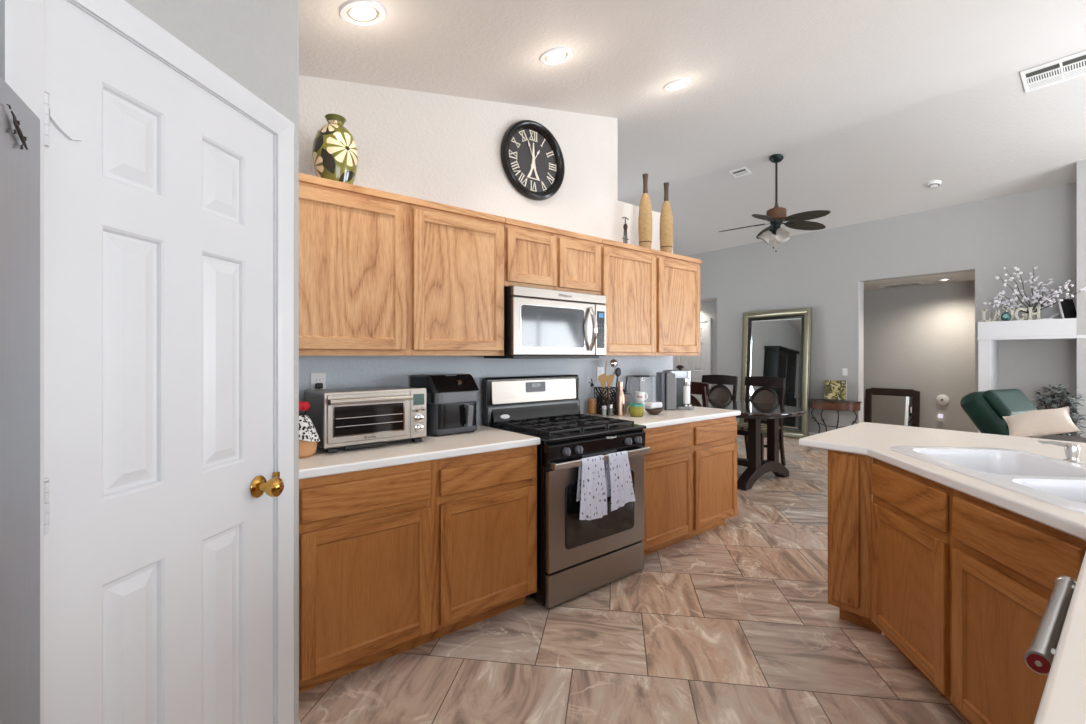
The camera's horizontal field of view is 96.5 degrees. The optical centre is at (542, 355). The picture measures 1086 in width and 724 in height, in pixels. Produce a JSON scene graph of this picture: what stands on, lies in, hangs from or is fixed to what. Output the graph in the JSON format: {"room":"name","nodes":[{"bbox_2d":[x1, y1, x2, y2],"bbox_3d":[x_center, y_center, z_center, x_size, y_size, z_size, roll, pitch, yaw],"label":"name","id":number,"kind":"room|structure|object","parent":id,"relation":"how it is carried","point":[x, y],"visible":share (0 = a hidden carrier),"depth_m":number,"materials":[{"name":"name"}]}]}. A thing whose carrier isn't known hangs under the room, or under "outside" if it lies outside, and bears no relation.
{"room":"kitchen","nodes":[
{"label":"kitchen","id":0,"kind":"room"},
{"bbox_2d":[125,0,298,723],"bbox_3d":[-1.042,-0.026,1.610,0.434,2.750,1.533,0,0,-16],"label":"wall","id":1,"kind":"structure","parent":0,"point":[255,43],"depth_m":1.45,"materials":[{"name":"grey paint"}]},
{"bbox_2d":[0,0,294,723],"bbox_3d":[-0.930,0.295,1.217,0.129,2.108,0.759,0,0,8],"label":"trim","id":2,"kind":"structure","parent":1,"relation":"attached to","point":[21,21],"depth_m":1.51,"materials":[{"name":"white paint"}]},
{"bbox_2d":[43,0,283,723],"bbox_3d":[-0.870,0.322,1.208,0.112,2.030,0.638,0,0,8],"label":"door","id":3,"kind":"structure","parent":1,"relation":"in","point":[161,484],"depth_m":1.13,"materials":[{"name":"white paint"}]},
{"bbox_2d":[299,75,672,424],"bbox_3d":[-0.759,-0.288,2.885,4.830,3.274,0.130,0,0,-39],"label":"wall","id":4,"kind":"structure","parent":0,"point":[438,148],"depth_m":3.03,"materials":[{"name":"grey paint"}]},
{"bbox_2d":[311,373,325,388],"bbox_3d":[-1.151,0.146,2.482,0.072,0.116,0.008,0,0,-39],"label":"wall outlet","id":5,"kind":"object","parent":4,"relation":"attached to","point":[315,377],"visible":0.56,"depth_m":2.48,"materials":[{"name":"white plastic"}]},
{"bbox_2d":[315,378,320,382],"bbox_3d":[-1.149,0.126,2.481,0.030,0.028,0.003,0,0,-39],"label":"socket","id":6,"kind":"object","parent":5,"relation":"attached to","point":[317,380],"depth_m":2.48,"materials":[{"name":"white plastic"}]},
{"bbox_2d":[315,383,322,388],"bbox_3d":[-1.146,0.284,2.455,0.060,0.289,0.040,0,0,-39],"label":"plug","id":7,"kind":"object","parent":4,"relation":"attached to","point":[317,385],"visible":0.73,"depth_m":2.46,"materials":[{"name":"black plastic"}]},
{"bbox_2d":[299,173,504,355],"bbox_3d":[-0.790,-0.402,2.561,1.209,0.803,0.337,0,0,-39],"label":"upper cabinet","id":8,"kind":"object","parent":4,"relation":"attached to","point":[382,273],"visible":0.75,"depth_m":2.40,"materials":[{"name":"brown wood"}]},
{"bbox_2d":[312,114,357,183],"bbox_3d":[-1.008,-0.980,2.358,0.206,0.349,0.206,0,0,-39],"label":"vase","id":9,"kind":"object","parent":8,"relation":"on","point":[334,150],"visible":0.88,"depth_m":2.28,"materials":[{"name":"ceramic"}]},
{"bbox_2d":[501,120,564,200],"bbox_3d":[-0.059,-1.341,3.331,0.536,0.536,0.052,0,0,-39],"label":"wall clock","id":10,"kind":"object","parent":4,"relation":"attached to","point":[532,159],"visible":1,"depth_m":3.33,"materials":[{"name":"black metal"}]},
{"bbox_2d":[504,218,601,294],"bbox_3d":[-0.008,-0.605,3.189,0.795,0.396,0.337,0,0,-39],"label":"upper cabinet","id":11,"kind":"object","parent":4,"relation":"attached to","point":[535,255],"visible":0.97,"depth_m":3.02,"materials":[{"name":"brown wood"}]},
{"bbox_2d":[484,285,605,358],"bbox_3d":[0.031,-0.194,3.142,0.768,0.422,0.453,0,0,-39],"label":"microwave oven","id":12,"kind":"object","parent":11,"relation":"attached to","point":[540,323],"visible":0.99,"depth_m":2.96,"materials":[{"name":"silver metal"}]},
{"bbox_2d":[597,367,603,381],"bbox_3d":[0.445,0.144,3.764,0.072,0.116,0.008,0,0,-39],"label":"wall outlet","id":13,"kind":"object","parent":4,"relation":"attached to","point":[600,370],"visible":0.59,"depth_m":3.75,"materials":[{"name":"white plastic"}]},
{"bbox_2d":[601,238,701,355],"bbox_3d":[0.764,-0.402,3.809,1.183,0.803,0.337,0,0,-39],"label":"upper cabinet","id":14,"kind":"object","parent":4,"relation":"attached to","point":[652,304],"visible":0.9,"depth_m":3.63,"materials":[{"name":"brown wood"}]},
{"bbox_2d":[622,217,628,242],"bbox_3d":[0.627,-0.930,3.691,0.063,0.252,0.044,0,0,-7],"label":"figurine","id":15,"kind":"object","parent":14,"relation":"on","point":[625,240],"visible":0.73,"depth_m":3.68,"materials":[{"name":"grey metal"}]},
{"bbox_2d":[638,173,651,248],"bbox_3d":[0.811,-1.120,3.845,0.109,0.632,0.109,0,0,-39],"label":"woven vase","id":16,"kind":"object","parent":14,"relation":"on","point":[645,209],"visible":0.89,"depth_m":3.81,"materials":[{"name":"wicker"}]},
{"bbox_2d":[660,182,672,252],"bbox_3d":[1.020,-1.115,4.013,0.109,0.622,0.109,0,0,-39],"label":"woven vase","id":17,"kind":"object","parent":14,"relation":"on","point":[666,218],"visible":0.9,"depth_m":3.97,"materials":[{"name":"wicker"}]},
{"bbox_2d":[299,435,970,723],"bbox_3d":[2.039,1.389,3.689,12.000,0.080,10.200,0,0,-39],"label":"floor","id":18,"kind":"structure","parent":0,"point":[732,622],"depth_m":2.18,"materials":[{"name":"tile"}]},
{"bbox_2d":[0,76,39,723],"bbox_3d":[-0.955,0.474,0.329,0.680,1.749,0.740,0,0,-30],"label":"refrigerator","id":19,"kind":"object","parent":18,"relation":"on","point":[19,168],"visible":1,"depth_m":0.74,"materials":[{"name":"grey metal"}]},
{"bbox_2d":[6,104,27,149],"bbox_3d":[-0.791,-0.340,0.731,0.006,0.051,0.069,0,0,-30],"label":"magnet","id":20,"kind":"object","parent":19,"relation":"attached to","point":[16,122],"visible":1,"depth_m":0.73,"materials":[{"name":"grey metal"}]},
{"bbox_2d":[299,445,536,692],"bbox_3d":[-0.688,0.912,2.450,1.205,0.874,0.633,0,0,-39],"label":"base cabinet","id":21,"kind":"object","parent":18,"relation":"on","point":[394,560],"visible":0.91,"depth_m":2.13,"materials":[{"name":"brown wood"}]},
{"bbox_2d":[299,425,539,479],"bbox_3d":[-0.689,0.455,2.447,1.222,0.040,0.636,0,0,-39],"label":"countertop","id":22,"kind":"structure","parent":21,"relation":"on","point":[484,439],"depth_m":2.25,"materials":[{"name":"beige laminate"}]},
{"bbox_2d":[299,401,319,457],"bbox_3d":[-1.060,0.315,2.099,0.173,0.240,0.173,0,0,17],"label":"hen","id":23,"kind":"object","parent":22,"relation":"on","point":[308,435],"visible":0.43,"depth_m":2.07,"materials":[{"name":"white ceramic"}]},
{"bbox_2d":[304,386,425,453],"bbox_3d":[-0.865,0.299,2.395,0.492,0.272,0.390,0,0,-40],"label":"toaster oven","id":24,"kind":"object","parent":22,"relation":"on","point":[348,418],"visible":0.97,"depth_m":2.25,"materials":[{"name":"silver metal"}]},
{"bbox_2d":[344,442,385,448],"bbox_3d":[-0.824,0.417,2.252,0.190,0.012,0.014,0,0,-40],"label":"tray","id":25,"kind":"object","parent":24,"relation":"on","point":[348,445],"depth_m":2.23,"materials":[{"name":"metal"}]},
{"bbox_2d":[410,373,479,435],"bbox_3d":[-0.541,0.270,2.757,0.309,0.330,0.328,0,0,-43],"label":"air fryer","id":26,"kind":"object","parent":22,"relation":"on","point":[452,398],"visible":0.89,"depth_m":2.66,"materials":[{"name":"grey plastic"}]},
{"bbox_2d":[482,375,650,607],"bbox_3d":[0.141,0.743,3.026,0.790,1.212,0.714,0,0,-39],"label":"gas range","id":27,"kind":"object","parent":18,"relation":"on","point":[576,557],"visible":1,"depth_m":2.81,"materials":[{"name":"silver metal"}]},
{"bbox_2d":[487,423,645,442],"bbox_3d":[0.148,0.444,3.018,0.790,0.024,0.614,0,0,-39],"label":"cooktop","id":28,"kind":"object","parent":27,"relation":"in","point":[588,433],"depth_m":2.81,"materials":[{"name":"black metal"}]},
{"bbox_2d":[576,455,606,519],"bbox_3d":[0.266,0.729,2.668,0.206,0.340,0.050,0,0,-39],"label":"dish towel","id":29,"kind":"object","parent":27,"relation":"hanging from","point":[591,488],"visible":1,"depth_m":2.66,"materials":[{"name":"white fabric"}]},
{"bbox_2d":[606,451,635,510],"bbox_3d":[0.457,0.720,2.821,0.219,0.321,0.050,0,0,-39],"label":"dish towel","id":30,"kind":"object","parent":27,"relation":"hanging from","point":[619,484],"visible":0.99,"depth_m":2.79,"materials":[{"name":"white fabric"}]},
{"bbox_2d":[641,416,736,555],"bbox_3d":[0.879,0.912,3.708,1.190,0.874,0.633,0,0,-39],"label":"base cabinet","id":31,"kind":"object","parent":18,"relation":"on","point":[690,469],"visible":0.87,"depth_m":3.43,"materials":[{"name":"brown wood"}]},
{"bbox_2d":[585,406,740,428],"bbox_3d":[0.893,0.455,3.718,1.232,0.040,0.636,0,0,-39],"label":"countertop","id":32,"kind":"structure","parent":31,"relation":"on","point":[666,417],"depth_m":3.53,"materials":[{"name":"beige laminate"}]},
{"bbox_2d":[588,379,595,413],"bbox_3d":[0.364,0.302,3.608,0.072,0.267,0.068,0,0,-39],"label":"oil bottle","id":33,"kind":"object","parent":32,"relation":"on","point":[591,401],"visible":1,"depth_m":3.58,"materials":[{"name":"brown glass"}]},
{"bbox_2d":[602,405,606,415],"bbox_3d":[0.446,0.398,3.526,0.036,0.074,0.036,0,0,-39],"label":"salt shaker","id":34,"kind":"object","parent":32,"relation":"on","point":[604,407],"visible":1,"depth_m":3.51,"materials":[{"name":"white glass"}]},
{"bbox_2d":[602,409,606,415],"bbox_3d":[0.446,0.410,3.526,0.036,0.050,0.036,0,0,-39],"label":"jar","id":35,"kind":"object","parent":34,"relation":"on","point":[604,411],"depth_m":3.51,"materials":[{"name":"white glass"}]},
{"bbox_2d":[594,386,617,414],"bbox_3d":[0.486,0.336,3.635,0.148,0.199,0.148,0,0,-39],"label":"utensil basket","id":36,"kind":"object","parent":32,"relation":"on","point":[600,397],"visible":0.6,"depth_m":3.59,"materials":[{"name":"black metal"}]},
{"bbox_2d":[598,373,605,401],"bbox_3d":[0.442,0.279,3.623,0.064,0.302,0.006,0,0,-4],"label":"wooden spatula","id":37,"kind":"object","parent":36,"relation":"in","point":[602,378],"visible":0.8,"depth_m":3.62,"materials":[{"name":"brown wood"}]},
{"bbox_2d":[605,374,613,412],"bbox_3d":[0.500,0.283,3.656,0.073,0.293,0.006,0,0,-4],"label":"wooden spatula","id":38,"kind":"object","parent":36,"relation":"in","point":[609,378],"visible":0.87,"depth_m":3.65,"materials":[{"name":"brown wood"}]},
{"bbox_2d":[609,359,617,403],"bbox_3d":[0.536,0.228,3.712,0.092,0.403,0.048,0,0,-39],"label":"ladle","id":39,"kind":"object","parent":36,"relation":"in","point":[613,363],"visible":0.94,"depth_m":3.70,"materials":[{"name":"silver metal"}]},
{"bbox_2d":[610,359,617,367],"bbox_3d":[0.542,0.059,3.717,0.076,0.064,0.048,0,0,-39],"label":"bowl","id":40,"kind":"object","parent":39,"relation":"on","point":[613,363],"depth_m":3.70,"materials":[{"name":"silver metal"}]},
{"bbox_2d":[614,368,620,411],"bbox_3d":[0.563,0.259,3.659,0.071,0.340,0.024,0,0,-39],"label":"ladle","id":41,"kind":"object","parent":36,"relation":"in","point":[618,370],"visible":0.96,"depth_m":3.65,"materials":[{"name":"black plastic"}]},
{"bbox_2d":[615,368,620,376],"bbox_3d":[0.567,0.124,3.661,0.063,0.070,0.024,0,0,-39],"label":"bowl","id":42,"kind":"object","parent":41,"relation":"on","point":[618,371],"depth_m":3.65,"materials":[{"name":"black plastic"}]},
{"bbox_2d":[608,404,612,415],"bbox_3d":[0.488,0.392,3.502,0.036,0.085,0.036,0,0,-39],"label":"pepper shaker","id":43,"kind":"object","parent":32,"relation":"on","point":[610,406],"visible":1,"depth_m":3.49,"materials":[{"name":"silver glass"}]},
{"bbox_2d":[608,408,612,415],"bbox_3d":[0.488,0.406,3.502,0.036,0.058,0.036,0,0,-39],"label":"jar","id":44,"kind":"object","parent":43,"relation":"on","point":[610,410],"depth_m":3.49,"materials":[{"name":"silver glass"}]},
{"bbox_2d":[616,381,624,415],"bbox_3d":[0.564,0.311,3.538,0.066,0.247,0.066,0,0,-39],"label":"insulated bottle","id":45,"kind":"object","parent":32,"relation":"on","point":[620,397],"visible":1,"depth_m":3.51,"materials":[{"name":"gold metal"}]},
{"bbox_2d":[614,393,631,412],"bbox_3d":[0.612,0.361,3.710,0.095,0.148,0.095,0,0,-39],"label":"utensil caddy","id":46,"kind":"object","parent":32,"relation":"on","point":[628,396],"visible":0.33,"depth_m":3.68,"materials":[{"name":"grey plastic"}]},
{"bbox_2d":[623,377,627,393],"bbox_3d":[0.629,0.290,3.731,0.067,0.253,0.028,0,0,-39],"label":"brush","id":47,"kind":"object","parent":46,"relation":"in","point":[625,389],"visible":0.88,"depth_m":3.73,"materials":[{"name":"black plastic"}]},
{"bbox_2d":[627,403,643,416],"bbox_3d":[0.667,0.390,3.470,0.100,0.090,0.116,0,0,35],"label":"mug","id":48,"kind":"object","parent":32,"relation":"on","point":[636,409],"visible":1,"depth_m":3.44,"materials":[{"name":"green ceramic"}]},
{"bbox_2d":[626,375,649,402],"bbox_3d":[0.796,0.297,3.936,0.204,0.276,0.144,0,0,-39],"label":"rack","id":49,"kind":"object","parent":32,"relation":"on","point":[642,376],"visible":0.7,"depth_m":3.91,"materials":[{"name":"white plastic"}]},
{"bbox_2d":[644,408,663,414],"bbox_3d":[0.823,0.412,3.591,0.144,0.046,0.144,0,0,-39],"label":"serving bowl","id":50,"kind":"object","parent":32,"relation":"on","point":[656,411],"visible":0.94,"depth_m":3.55,"materials":[{"name":"brown ceramic"}]},
{"bbox_2d":[644,402,662,408],"bbox_3d":[0.820,0.366,3.600,0.138,0.046,0.073,0,0,-39],"label":"folded cloth","id":51,"kind":"object","parent":50,"relation":"in","point":[648,405],"visible":1,"depth_m":3.56,"materials":[{"name":"white fabric"}]},
{"bbox_2d":[656,365,693,409],"bbox_3d":[1.079,0.256,3.950,0.285,0.358,0.170,0,0,0],"label":"coffee machine","id":52,"kind":"object","parent":32,"relation":"on","point":[672,386],"visible":0.92,"depth_m":3.88,"materials":[{"name":"plastic"}]},
{"bbox_2d":[676,406,693,409],"bbox_3d":[1.139,0.421,3.950,0.165,0.028,0.150,0,0,0],"label":"drip tray","id":53,"kind":"object","parent":52,"relation":"on","point":[677,407],"depth_m":3.88,"materials":[{"name":"silver metal"}]},
{"bbox_2d":[683,385,689,403],"bbox_3d":[1.164,0.314,3.950,0.068,0.150,0.068,0,0,0],"label":"cup","id":54,"kind":"object","parent":52,"relation":"on","point":[686,388],"depth_m":3.92,"materials":[{"name":"white plastic"}]},
{"bbox_3d":[0.769,0.397,3.786,0.115,0.075,0.084,0,0,-24],"label":"mug","id":55,"kind":"object","parent":32,"relation":"on","visible":0},
{"bbox_2d":[635,391,647,401],"bbox_3d":[0.761,0.321,3.788,0.080,0.078,0.101,0,0,39],"label":"mug","id":56,"kind":"object","parent":55,"relation":"on","point":[639,396],"visible":1,"depth_m":3.75,"materials":[{"name":"ceramic"}]},
{"bbox_2d":[690,381,709,407],"bbox_3d":[1.687,0.805,5.180,0.542,1.087,0.510,0,0,-35],"label":"dining chair","id":57,"kind":"object","parent":18,"relation":"on","point":[700,388],"visible":0.07,"depth_m":4.91,"materials":[{"name":"wood"}]},
{"bbox_2d":[702,375,737,456],"bbox_3d":[2.246,0.805,6.500,0.542,1.087,0.510,0,0,-41],"label":"dining chair","id":58,"kind":"object","parent":18,"relation":"on","point":[719,391],"visible":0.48,"depth_m":6.61,"materials":[{"name":"wood"}]},
{"bbox_2d":[697,398,806,490],"bbox_3d":[1.982,0.957,5.645,1.200,0.785,1.960,0,0,-39],"label":"dining table","id":59,"kind":"object","parent":18,"relation":"on","point":[754,411],"visible":0.51,"depth_m":5.07,"materials":[{"name":"brown wood"}]},
{"bbox_2d":[737,376,785,465],"bbox_3d":[2.627,0.805,5.994,0.542,1.087,0.510,0,0,-38],"label":"dining chair","id":60,"kind":"object","parent":18,"relation":"on","point":[764,394],"visible":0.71,"depth_m":6.05,"materials":[{"name":"wood"}]},
{"bbox_2d":[739,308,811,438],"bbox_3d":[3.930,0.285,8.267,0.193,2.128,1.170,0,0,-39],"label":"floor mirror","id":61,"kind":"object","parent":18,"relation":"on","point":[775,343],"visible":0.7,"depth_m":8.15,"materials":[{"name":"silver metal"}]},
{"bbox_2d":[749,318,801,428],"bbox_3d":[3.942,0.285,8.276,0.003,1.830,0.870,5,-3,-39],"label":"mirror glass","id":62,"kind":"object","parent":61,"relation":"attached to","point":[775,344],"depth_m":8.21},
{"bbox_2d":[810,398,861,433],"bbox_3d":[4.500,1.023,7.532,0.310,0.659,0.690,0,0,-39],"label":"console table","id":63,"kind":"object","parent":18,"relation":"on","point":[824,404],"visible":0.94,"depth_m":7.40,"materials":[{"name":"brown wood"}]},
{"bbox_2d":[824,380,846,400],"bbox_3d":[4.533,0.537,7.519,0.295,0.308,0.162,0,0,33],"label":"art panel","id":64,"kind":"object","parent":63,"relation":"on","point":[833,389],"visible":1,"depth_m":7.52,"materials":[{"name":"yellow paper"}]},
{"bbox_2d":[828,450,882,633],"bbox_3d":[1.935,0.912,2.608,0.956,0.874,0.396,0,0,-39],"label":"base cabinet","id":65,"kind":"object","parent":18,"relation":"on","point":[850,497],"visible":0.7,"depth_m":2.38,"materials":[{"name":"brown wood"}]},
{"bbox_2d":[865,388,919,426],"bbox_3d":[5.823,0.949,8.107,0.103,0.800,0.760,0,0,-39],"label":"mirror","id":66,"kind":"object","parent":18,"relation":"on","point":[891,406],"visible":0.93,"depth_m":8.10,"materials":[{"name":"brown wood"}]},
{"bbox_2d":[872,395,912,425],"bbox_3d":[5.831,0.960,8.113,0.008,0.620,0.600,6,-4,-39],"label":"mirror glass","id":67,"kind":"object","parent":66,"relation":"attached to","point":[886,409],"depth_m":8.10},
{"bbox_2d":[871,458,1085,723],"bbox_3d":[1.742,0.912,1.758,0.540,0.874,1.122,0,0,8],"label":"base cabinet","id":68,"kind":"object","parent":18,"relation":"on","point":[962,584],"visible":0.82,"depth_m":1.68,"materials":[{"name":"brown wood"}]},
{"bbox_2d":[799,422,1085,723],"bbox_3d":[1.424,0.455,1.536,3.145,0.040,1.732,0,0,-39],"label":"countertop","id":69,"kind":"structure","parent":68,"relation":"on","point":[1063,700],"depth_m":1.58,"materials":[{"name":"beige laminate"}]},
{"bbox_2d":[890,446,1085,512],"bbox_3d":[1.815,0.528,1.771,0.551,0.206,1.011,0,0,8],"label":"sink","id":70,"kind":"object","parent":69,"relation":"in","point":[1057,482],"visible":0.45,"depth_m":1.94,"materials":[{"name":"white ceramic"}]},
{"bbox_2d":[1038,440,1083,463],"bbox_3d":[2.117,0.353,1.765,0.106,0.163,0.582,0,0,7],"label":"faucet","id":71,"kind":"object","parent":69,"relation":"on","point":[1072,451],"visible":0.91,"depth_m":1.97,"materials":[{"name":"silver metal"}]},
{"bbox_2d":[960,389,1055,437],"bbox_3d":[4.231,0.797,3.800,0.890,1.004,1.392,0,0,-25],"label":"recliner","id":72,"kind":"object","parent":18,"relation":"on","point":[986,409],"visible":0.3,"depth_m":4.13,"materials":[{"name":"green leather"}]},
{"bbox_2d":[1002,406,1079,437],"bbox_3d":[3.333,0.455,3.260,0.303,0.230,0.367,0,0,-45],"label":"throw pillow","id":73,"kind":"object","parent":72,"relation":"on","point":[1037,423],"visible":0.97,"depth_m":3.21,"materials":[{"name":"beige fabric"}]},
{"bbox_2d":[1024,575,1075,674],"bbox_3d":[1.241,0.915,0.747,0.600,0.868,0.660,0,0,-39],"label":"dishwasher","id":74,"kind":"object","parent":18,"relation":"on","point":[1039,656],"visible":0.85,"depth_m":0.92,"materials":[{"name":"silver metal"}]},
{"bbox_2d":[1031,384,1085,436],"bbox_3d":[5.632,0.830,5.320,0.487,1.039,0.481,0,0,-39],"label":"leafy plant","id":75,"kind":"object","parent":18,"relation":"on","point":[1051,403],"visible":0.38,"depth_m":5.25,"materials":[{"name":"green plant"}]},
{"bbox_2d":[1039,435,1085,442],"bbox_3d":[3.771,0.949,2.778,0.410,0.800,1.310,0,0,-39],"label":"table","id":76,"kind":"object","parent":18,"relation":"on","point":[1051,437],"visible":0.03,"depth_m":3.22,"materials":[{"name":"brown wood"}]},
{"bbox_2d":[299,0,1085,255],"bbox_3d":[1.532,-1.767,3.283,10.700,1.860,10.200,0,0,-39],"label":"ceiling","id":77,"kind":"structure","parent":0,"point":[866,104],"depth_m":3.71,"materials":[{"name":"paint"}]},
{"bbox_2d":[339,0,385,26],"bbox_3d":[-0.750,-1.425,2.021,0.186,0.048,0.190,0,0,-34],"label":"recessed light","id":78,"kind":"object","parent":77,"relation":"in","point":[359,13],"visible":1,"depth_m":2.01,"materials":[{"name":"white glass"}]},
{"bbox_2d":[539,47,572,65],"bbox_3d":[0.073,-1.650,2.675,0.186,0.048,0.190,0,0,-34],"label":"recessed light","id":79,"kind":"object","parent":77,"relation":"in","point":[557,55],"visible":1,"depth_m":2.66,"materials":[{"name":"white glass"}]},
{"bbox_2d":[663,78,690,90],"bbox_3d":[0.936,-1.888,3.381,0.186,0.048,0.190,0,0,-34],"label":"recessed light","id":80,"kind":"object","parent":77,"relation":"in","point":[677,84],"visible":1,"depth_m":3.36,"materials":[{"name":"white glass"}]},
{"bbox_2d":[729,166,751,177],"bbox_3d":[2.736,-2.542,6.724,0.186,0.055,0.240,0,0,-39],"label":"ceiling vent","id":81,"kind":"object","parent":77,"relation":"in","point":[742,171],"visible":1,"depth_m":6.72,"materials":[{"name":"white plastic"}]},
{"bbox_2d":[719,154,830,251],"bbox_3d":[3.004,-1.965,6.230,1.322,1.237,1.338,0,0,-39],"label":"ceiling fan","id":82,"kind":"object","parent":77,"relation":"hanging from","point":[777,215],"visible":1,"depth_m":6.23,"materials":[{"name":"brown metal"}]},
{"bbox_2d":[758,229,771,243],"bbox_3d":[2.895,-1.558,6.333,0.158,0.189,0.174,0,0,-39],"label":"shade","id":83,"kind":"object","parent":82,"relation":"attached to","point":[766,236],"depth_m":6.29,"materials":[{"name":"white glass"}]},
{"bbox_2d":[776,227,789,240],"bbox_3d":[3.021,-1.558,6.134,0.158,0.189,0.167,0,0,-39],"label":"shade","id":84,"kind":"object","parent":82,"relation":"attached to","point":[782,234],"depth_m":6.17,"materials":[{"name":"white glass"}]},
{"bbox_2d":[927,180,941,187],"bbox_3d":[4.971,-2.175,6.162,0.145,0.069,0.148,0,0,-44],"label":"smoke detector","id":85,"kind":"object","parent":77,"relation":"attached to","point":[935,183],"visible":1,"depth_m":6.13,"materials":[{"name":"white plastic"}]},
{"bbox_2d":[1020,50,1085,92],"bbox_3d":[4.633,-2.547,4.330,0.316,0.089,0.500,0,0,-39],"label":"ceiling vent","id":86,"kind":"object","parent":77,"relation":"in","point":[1073,66],"visible":1,"depth_m":4.36,"materials":[{"name":"white plastic"}]},
{"bbox_2d":[700,281,974,431],"bbox_3d":[5.276,0.049,8.148,1.270,2.600,7.300,0,0,-39],"label":"wall","id":87,"kind":"structure","parent":0,"point":[921,338],"depth_m":7.84,"materials":[{"name":"grey paint"}]},
{"bbox_2d":[674,322,707,398],"bbox_3d":[3.109,0.324,10.185,0.035,2.030,0.810,0,0,-39],"label":"door","id":88,"kind":"structure","parent":87,"relation":"in","point":[698,365],"depth_m":10.01,"materials":[{"name":"white paint"}]},
{"bbox_2d":[673,318,711,388],"bbox_3d":[3.104,0.294,10.181,0.050,2.110,0.950,0,0,-39],"label":"trim","id":89,"kind":"structure","parent":87,"relation":"attached to","point":[709,320],"depth_m":9.82,"materials":[{"name":"white paint"}]},
{"bbox_2d":[936,395,948,404],"bbox_3d":[6.298,0.694,7.648,0.042,0.160,0.160,0,0,-39],"label":"door chime","id":90,"kind":"object","parent":87,"relation":"attached to","point":[941,399],"visible":1,"depth_m":7.63,"materials":[{"name":"white plastic"}]},
{"bbox_2d":[687,183,1076,436],"bbox_3d":[5.618,-0.351,6.563,0.180,3.400,10.200,0,0,-39],"label":"wall","id":91,"kind":"structure","parent":0,"point":[821,271],"depth_m":6.93,"materials":[{"name":"grey paint"}]},
{"bbox_2d":[842,368,846,375],"bbox_3d":[4.701,0.254,7.553,0.010,0.116,0.072,0,0,-39],"label":"light switch","id":92,"kind":"object","parent":91,"relation":"attached to","point":[844,370],"visible":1,"depth_m":7.55,"materials":[{"name":"white plastic"}]},
{"bbox_2d":[858,281,863,422],"bbox_3d":[4.893,0.105,7.466,0.192,2.488,0.012,0,0,-39],"label":"trim","id":93,"kind":"structure","parent":91,"relation":"attached to","point":[860,284],"depth_m":7.47,"materials":[{"name":"white paint"}]},
{"bbox_2d":[977,318,1085,432],"bbox_3d":[6.233,0.467,5.269,0.482,1.765,2.212,0,0,-39],"label":"mantel","id":94,"kind":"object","parent":91,"relation":"attached to","point":[990,333],"depth_m":5.80,"materials":[{"name":"white paint"}]},
{"bbox_2d":[981,310,990,321],"bbox_3d":[5.499,-0.494,6.017,0.024,0.155,0.090,0,0,-39],"label":"decorative letter","id":95,"kind":"object","parent":94,"relation":"on","point":[984,311],"visible":0.79,"depth_m":6.02,"materials":[{"name":"white wood"}]},
{"bbox_2d":[992,309,1002,320],"bbox_3d":[5.565,-0.494,5.935,0.024,0.155,0.104,0,0,-39],"label":"decorative letter","id":96,"kind":"object","parent":94,"relation":"on","point":[997,312],"visible":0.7,"depth_m":5.93,"materials":[{"name":"white wood"}]},
{"bbox_2d":[1001,310,1011,320],"bbox_3d":[5.561,-0.484,5.825,0.100,0.134,0.096,0,0,-39],"label":"round ornament","id":97,"kind":"object","parent":94,"relation":"on","point":[1005,316],"visible":1,"depth_m":5.80,"materials":[{"name":"teal glass"}]},
{"bbox_2d":[1003,308,1014,319],"bbox_3d":[5.628,-0.502,5.857,0.024,0.140,0.100,0,0,-39],"label":"decorative letter","id":98,"kind":"object","parent":94,"relation":"on","point":[1005,309],"visible":0.69,"depth_m":5.83,"materials":[{"name":"white wood"}]},
{"bbox_2d":[1015,308,1026,319],"bbox_3d":[5.692,-0.494,5.776,0.024,0.155,0.104,0,0,-39],"label":"decorative letter","id":99,"kind":"object","parent":94,"relation":"on","point":[1018,309],"visible":0.94,"depth_m":5.77,"materials":[{"name":"white wood"}]},
{"bbox_2d":[983,267,1085,319],"bbox_3d":[5.803,-0.748,5.699,0.361,0.661,0.974,0,0,-22],"label":"flowering branches","id":100,"kind":"object","parent":94,"relation":"on","point":[1048,298],"visible":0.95,"depth_m":5.77,"materials":[{"name":"white plant"}]},
{"bbox_2d":[1028,307,1040,319],"bbox_3d":[5.764,-0.494,5.687,0.024,0.155,0.106,0,0,-39],"label":"decorative letter","id":101,"kind":"object","parent":94,"relation":"on","point":[1037,313],"visible":0.91,"depth_m":5.68,"materials":[{"name":"white wood"}]},
{"bbox_2d":[1057,299,1076,318],"bbox_3d":[5.987,-0.534,5.533,0.158,0.234,0.074,0,0,1],"label":"frame","id":102,"kind":"object","parent":94,"relation":"on","point":[1067,307],"visible":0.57,"depth_m":5.53,"materials":[{"name":"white plastic"}]},
{"bbox_2d":[864,271,974,290],"bbox_3d":[5.820,-1.196,7.366,1.140,0.110,5.200,0,0,-39],"label":"ceiling","id":103,"kind":"structure","parent":0,"point":[969,275],"depth_m":7.36,"materials":[{"name":"paint"}]},
{"bbox_2d":[878,282,923,287],"bbox_3d":[5.761,-1.136,7.807,0.300,0.010,0.550,0,0,-39],"label":"ceiling vent","id":104,"kind":"object","parent":103,"relation":"in","point":[913,283],"visible":1,"depth_m":7.81,"materials":[{"name":"white plastic"}]},
{"bbox_2d":[1077,159,1085,437],"bbox_3d":[6.496,-0.406,4.950,0.470,3.510,1.385,0,0,-39],"label":"wall pier","id":105,"kind":"object","parent":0,"point":[1081,165],"visible":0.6,"depth_m":5.32,"materials":[{"name":"grey paint"}]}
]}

